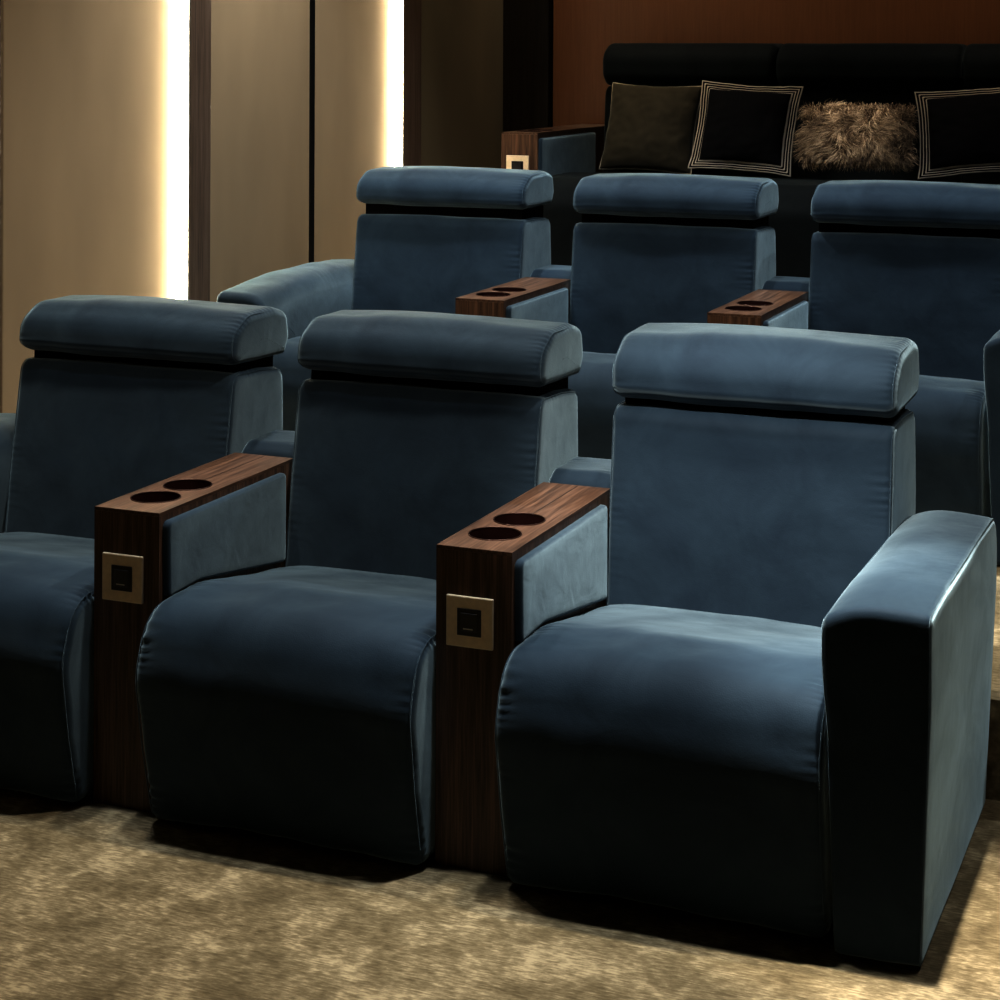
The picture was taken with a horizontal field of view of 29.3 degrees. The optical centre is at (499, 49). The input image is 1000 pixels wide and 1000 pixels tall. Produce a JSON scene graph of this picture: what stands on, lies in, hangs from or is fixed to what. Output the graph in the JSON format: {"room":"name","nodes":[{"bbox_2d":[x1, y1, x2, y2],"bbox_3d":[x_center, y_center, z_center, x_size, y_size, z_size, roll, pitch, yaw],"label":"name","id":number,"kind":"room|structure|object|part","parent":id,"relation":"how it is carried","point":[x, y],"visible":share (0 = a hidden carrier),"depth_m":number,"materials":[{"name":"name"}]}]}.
{"room":"home theater","nodes":[
{"label":"home theater","id":0,"kind":"room"},
{"bbox_2d":[0,0,503,412],"bbox_3d":[-1.921,-0.003,4.165,0.156,3.350,10.290,0,0,22],"label":"wall","id":1,"kind":"structure","parent":0,"point":[292,101],"depth_m":6.32,"materials":[{"name":"beige paint"}]},
{"bbox_3d":[-1.228,-0.049,5.789,0.028,3.248,0.931,0,0,22],"label":"wall panel","id":2,"kind":"part","parent":1,"relation":"part of","materials":[{"name":"beige fabric"}]},
{"bbox_2d":[176,0,189,299],"bbox_3d":[-1.027,-0.049,6.196,0.032,3.210,0.028,0,0,22],"label":"light strip","id":3,"kind":"object","parent":1,"relation":"attached to","point":[183,28],"visible":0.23,"depth_m":6.18,"materials":[{"name":"white plastic"}]},
{"bbox_3d":[-0.857,-0.047,6.699,0.028,3.248,0.758,0,0,22],"label":"wall panel","id":4,"kind":"part","parent":1,"relation":"part of","materials":[{"name":"beige paint"}]},
{"bbox_3d":[-0.566,-0.046,7.412,0.028,3.248,0.700,0,0,22],"label":"wall panel","id":5,"kind":"part","parent":1,"relation":"part of","materials":[{"name":"beige paint"}]},
{"bbox_2d":[394,0,403,165],"bbox_3d":[-0.408,-0.046,7.713,0.032,3.210,0.028,0,0,22],"label":"light strip","id":6,"kind":"object","parent":1,"relation":"attached to","point":[398,4],"visible":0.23,"depth_m":7.70,"materials":[{"name":"white plastic"}]},
{"bbox_3d":[-0.179,-0.044,8.360,0.028,3.248,0.995,0,0,22],"label":"wall panel","id":7,"kind":"part","parent":1,"relation":"part of","materials":[{"name":"brown wood"}]},
{"bbox_2d":[0,565,999,999],"bbox_3d":[1.051,1.321,2.907,6.420,0.727,10.210,0,0,22],"label":"floor","id":8,"kind":"structure","parent":0,"point":[98,901],"depth_m":3.42,"materials":[{"name":"carpet"}]},
{"bbox_2d":[0,295,287,801],"bbox_3d":[-1.075,1.101,4.494,0.796,0.956,0.973,0,0,22],"label":"recliner chair","id":9,"kind":"object","parent":8,"relation":"on","point":[119,395],"visible":0.78,"depth_m":4.60,"materials":[{"name":"blue fabric"}]},
{"bbox_3d":[-1.374,1.256,4.578,0.176,0.644,0.858,0,0,22],"label":"armrest","id":10,"kind":"part","parent":9,"relation":"part of","materials":[{"name":"blue fabric"}]},
{"bbox_3d":[-1.044,1.341,4.355,0.621,0.457,0.737,0,0,22],"label":"seat","id":11,"kind":"part","parent":9,"relation":"part of","materials":[{"name":"blue fabric"}]},
{"bbox_3d":[-0.883,1.013,4.746,0.616,0.486,0.322,0,-3,22],"label":"backrest","id":12,"kind":"part","parent":9,"relation":"part of","materials":[{"name":"blue fabric"}]},
{"bbox_2d":[93,430,294,812],"bbox_3d":[-0.614,1.256,4.352,0.180,0.643,0.853,0,0,22],"label":"console","id":13,"kind":"object","parent":8,"relation":"on","point":[227,516],"visible":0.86,"depth_m":4.00,"materials":[{"name":"brown wood"}]},
{"bbox_2d":[102,552,143,603],"bbox_3d":[-0.784,1.098,3.970,0.098,0.098,0.008,0,0,22],"label":"switch plate","id":14,"kind":"object","parent":13,"relation":"attached to","point":[122,572],"depth_m":3.96,"materials":[{"name":"gold metal"}]},
{"bbox_2d":[242,430,294,457],"bbox_3d":[-0.507,1.088,4.632,0.164,0.306,0.253,0,0,22],"label":"cushion","id":15,"kind":"object","parent":13,"relation":"on","point":[277,443],"depth_m":4.55,"materials":[{"name":"blue fabric"}]},
{"bbox_2d":[135,310,582,864],"bbox_3d":[-0.271,1.100,4.165,0.627,0.958,0.971,0,0,22],"label":"recliner chair","id":16,"kind":"object","parent":8,"relation":"on","point":[296,700],"visible":0.83,"depth_m":3.89,"materials":[{"name":"blue fabric"}]},
{"bbox_3d":[-0.318,1.344,4.058,0.621,0.457,0.737,0,0,22],"label":"seat","id":17,"kind":"part","parent":16,"relation":"part of","materials":[{"name":"blue fabric"}]},
{"bbox_3d":[-0.157,1.016,4.449,0.616,0.486,0.322,0,-3,22],"label":"backrest","id":18,"kind":"part","parent":16,"relation":"part of","materials":[{"name":"blue fabric"}]},
{"bbox_2d":[217,166,553,430],"bbox_3d":[-0.360,0.885,6.245,0.796,0.970,0.972,0,0,22],"label":"recliner chair","id":19,"kind":"object","parent":8,"relation":"on","point":[428,237],"visible":0.51,"depth_m":6.37,"materials":[{"name":"blue fabric"}]},
{"bbox_3d":[-0.659,1.046,6.328,0.176,0.645,0.851,0,0,22],"label":"armrest","id":20,"kind":"part","parent":19,"relation":"part of","materials":[{"name":"blue fabric"}]},
{"bbox_3d":[-0.328,1.132,6.106,0.621,0.457,0.737,0,0,22],"label":"seat","id":21,"kind":"part","parent":19,"relation":"part of","materials":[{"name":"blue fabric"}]},
{"bbox_3d":[-0.167,0.800,6.497,0.616,0.486,0.338,0,-1,22],"label":"backrest","id":22,"kind":"part","parent":19,"relation":"part of","materials":[{"name":"blue fabric"}]},
{"bbox_2d":[455,265,570,322],"bbox_3d":[0.101,1.047,6.103,0.180,0.643,0.853,0,0,22],"label":"console","id":23,"kind":"object","parent":8,"relation":"on","point":[544,295],"visible":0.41,"depth_m":5.95,"materials":[{"name":"brown wood"}]},
{"bbox_2d":[530,265,570,278],"bbox_3d":[0.208,0.879,6.383,0.164,0.306,0.253,0,0,22],"label":"cushion","id":24,"kind":"object","parent":23,"relation":"on","point":[548,271],"depth_m":6.30,"materials":[{"name":"blue fabric"}]},
{"bbox_2d":[435,457,610,876],"bbox_3d":[0.112,1.259,4.056,0.180,0.643,0.853,0,0,22],"label":"console","id":25,"kind":"object","parent":8,"relation":"on","point":[539,559],"visible":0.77,"depth_m":3.69,"materials":[{"name":"brown wood"}]},
{"bbox_2d":[446,594,493,650],"bbox_3d":[-0.058,1.101,3.674,0.098,0.098,0.008,0,0,22],"label":"switch plate","id":26,"kind":"object","parent":25,"relation":"attached to","point":[469,617],"depth_m":3.67,"materials":[{"name":"gold metal"}]},
{"bbox_2d":[549,457,610,487],"bbox_3d":[0.219,1.091,4.336,0.164,0.306,0.253,0,0,22],"label":"cushion","id":27,"kind":"object","parent":25,"relation":"on","point":[585,472],"depth_m":4.26,"materials":[{"name":"blue fabric"}]},
{"bbox_2d":[501,124,603,175],"bbox_3d":[0.266,0.644,8.128,0.175,0.622,0.982,0,0,22],"label":"console","id":28,"kind":"object","parent":8,"relation":"on","point":[579,147],"visible":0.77,"depth_m":7.84,"materials":[{"name":"brown wood"}]},
{"bbox_2d":[506,155,528,169],"bbox_3d":[0.071,0.475,7.686,0.098,0.098,0.008,0,0,22],"label":"switch plate","id":29,"kind":"object","parent":28,"relation":"attached to","point":[521,162],"depth_m":7.68,"materials":[{"name":"gold metal"}]},
{"bbox_2d":[557,124,603,171],"bbox_3d":[0.378,0.645,8.424,0.158,0.620,0.350,0,0,22],"label":"armrest","id":30,"kind":"object","parent":28,"relation":"attached to","point":[596,131],"depth_m":8.32,"materials":[{"name":"blue fabric"}]},
{"bbox_2d":[568,173,778,458],"bbox_3d":[0.445,0.888,5.916,0.627,0.964,0.972,0,0,22],"label":"recliner chair","id":31,"kind":"object","parent":8,"relation":"on","point":[647,247],"visible":0.58,"depth_m":6.08,"materials":[{"name":"blue fabric"}]},
{"bbox_3d":[0.398,1.135,5.809,0.621,0.457,0.737,0,0,22],"label":"seat","id":32,"kind":"part","parent":31,"relation":"part of","materials":[{"name":"blue fabric"}]},
{"bbox_3d":[0.559,0.803,6.201,0.616,0.486,0.338,0,-1,22],"label":"backrest","id":33,"kind":"part","parent":31,"relation":"part of","materials":[{"name":"blue fabric"}]},
{"bbox_2d":[495,323,996,966],"bbox_3d":[0.534,1.097,3.832,0.803,0.970,0.960,0,0,22],"label":"recliner chair","id":34,"kind":"object","parent":8,"relation":"on","point":[774,713],"visible":1,"depth_m":3.53,"materials":[{"name":"blue fabric"}]},
{"bbox_3d":[0.407,1.347,3.763,0.621,0.457,0.737,0,0,22],"label":"seat","id":35,"kind":"part","parent":34,"relation":"part of","materials":[{"name":"blue fabric"}]},
{"bbox_3d":[0.568,1.012,4.151,0.616,0.486,0.338,0,0,22],"label":"backrest","id":36,"kind":"part","parent":34,"relation":"part of","materials":[{"name":"blue fabric"}]},
{"bbox_3d":[0.806,1.272,3.691,0.192,0.618,0.850,0,0,22],"label":"armrest","id":37,"kind":"part","parent":34,"relation":"part of","materials":[{"name":"blue fabric"}]},
{"bbox_2d":[707,276,809,328],"bbox_3d":[0.827,1.050,5.806,0.180,0.643,0.853,0,0,22],"label":"console","id":38,"kind":"object","parent":8,"relation":"on","point":[782,301],"visible":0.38,"depth_m":5.70,"materials":[{"name":"brown wood"}]},
{"bbox_2d":[762,276,809,312],"bbox_3d":[0.934,0.882,6.087,0.164,0.306,0.253,0,0,22],"label":"cushion","id":39,"kind":"object","parent":38,"relation":"on","point":[778,283],"depth_m":6.00,"materials":[{"name":"blue fabric"}]},
{"bbox_2d":[544,43,999,277],"bbox_3d":[1.857,0.468,7.444,3.253,0.987,1.094,0,0,22],"label":"sofa","id":40,"kind":"object","parent":8,"relation":"on","point":[882,73],"visible":0.4,"depth_m":7.84,"materials":[{"name":"black fabric"}]},
{"bbox_2d":[599,82,701,173],"bbox_3d":[0.634,0.328,8.004,0.407,0.376,0.208,0,0,26],"label":"pillow","id":41,"kind":"object","parent":40,"relation":"on","point":[650,127],"visible":0.98,"depth_m":7.94,"materials":[{"name":"brown fabric"}]},
{"bbox_2d":[544,172,764,265],"bbox_3d":[0.672,0.709,7.824,0.773,0.411,0.900,0,0,22],"label":"seat cushion","id":42,"kind":"object","parent":40,"relation":"on","point":[561,214],"depth_m":7.54,"materials":[{"name":"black fabric"}]},
{"bbox_2d":[603,85,779,176],"bbox_3d":[0.853,0.391,8.264,0.773,0.474,0.330,0,0,22],"label":"cushion","id":43,"kind":"object","parent":40,"relation":"on","point":[697,171],"depth_m":8.12,"materials":[{"name":"black fabric"}]},
{"bbox_2d":[688,80,803,176],"bbox_3d":[1.000,0.319,7.774,0.440,0.381,0.169,0,0,26],"label":"pillow","id":44,"kind":"object","parent":40,"relation":"on","point":[740,127],"visible":1,"depth_m":7.73,"materials":[{"name":"black fabric"}]},
{"bbox_2d":[765,177,859,277],"bbox_3d":[1.381,0.712,7.535,0.773,0.410,0.900,0,0,22],"label":"seat cushion","id":45,"kind":"object","parent":40,"relation":"on","point":[794,226],"depth_m":7.19,"materials":[{"name":"black fabric"}]},
{"bbox_2d":[789,98,919,173],"bbox_3d":[1.408,0.341,7.546,0.542,0.304,0.228,0,0,20],"label":"pillow","id":46,"kind":"object","parent":40,"relation":"on","point":[851,136],"visible":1,"depth_m":7.50,"materials":[{"name":"brown fur"}]},
{"bbox_2d":[776,88,968,182],"bbox_3d":[1.561,0.395,7.975,0.773,0.475,0.330,0,0,22],"label":"cushion","id":47,"kind":"object","parent":40,"relation":"on","point":[903,96],"depth_m":7.86,"materials":[{"name":"brown fur"}]},
{"bbox_2d":[914,88,999,178],"bbox_3d":[1.857,0.316,7.414,0.504,0.382,0.163,0,0,18],"label":"pillow","id":48,"kind":"object","parent":40,"relation":"on","point":[959,131],"visible":1,"depth_m":7.40,"materials":[{"name":"black fabric"}]},
{"bbox_2d":[962,172,999,183],"bbox_3d":[2.269,0.399,7.685,0.773,0.475,0.330,0,0,22],"label":"cushion","id":49,"kind":"object","parent":40,"relation":"on","point":[982,177],"depth_m":7.66,"materials":[{"name":"black fabric"}]},
{"bbox_2d":[808,180,999,564],"bbox_3d":[1.256,0.892,5.585,0.809,0.965,0.970,0,0,22],"label":"recliner chair","id":50,"kind":"object","parent":8,"relation":"on","point":[917,261],"visible":0.68,"depth_m":5.74,"materials":[{"name":"blue fabric"}]},
{"bbox_3d":[1.285,0.806,5.905,0.616,0.486,0.338,0,-1,22],"label":"backrest","id":51,"kind":"part","parent":50,"relation":"part of","materials":[{"name":"blue fabric"}]},
{"bbox_3d":[1.124,1.138,5.513,0.621,0.457,0.737,0,0,22],"label":"seat","id":52,"kind":"part","parent":50,"relation":"part of","materials":[{"name":"blue fabric"}]},
{"bbox_3d":[1.529,1.065,5.436,0.188,0.621,0.854,0,0,22],"label":"armrest","id":53,"kind":"part","parent":50,"relation":"part of","materials":[{"name":"blue fabric"}]},
{"bbox_2d":[503,0,999,131],"bbox_3d":[2.986,0.018,7.649,6.430,3.350,0.130,0,0,22],"label":"wall","id":54,"kind":"structure","parent":0,"point":[554,50],"depth_m":8.51,"materials":[{"name":"brown wood"}]},
{"bbox_3d":[0.127,-0.357,8.768,0.223,2.620,0.040,0,0,22],"label":"pier panel","id":55,"kind":"part","parent":54,"relation":"part of","materials":[{"name":"brown wood"}]}
]}

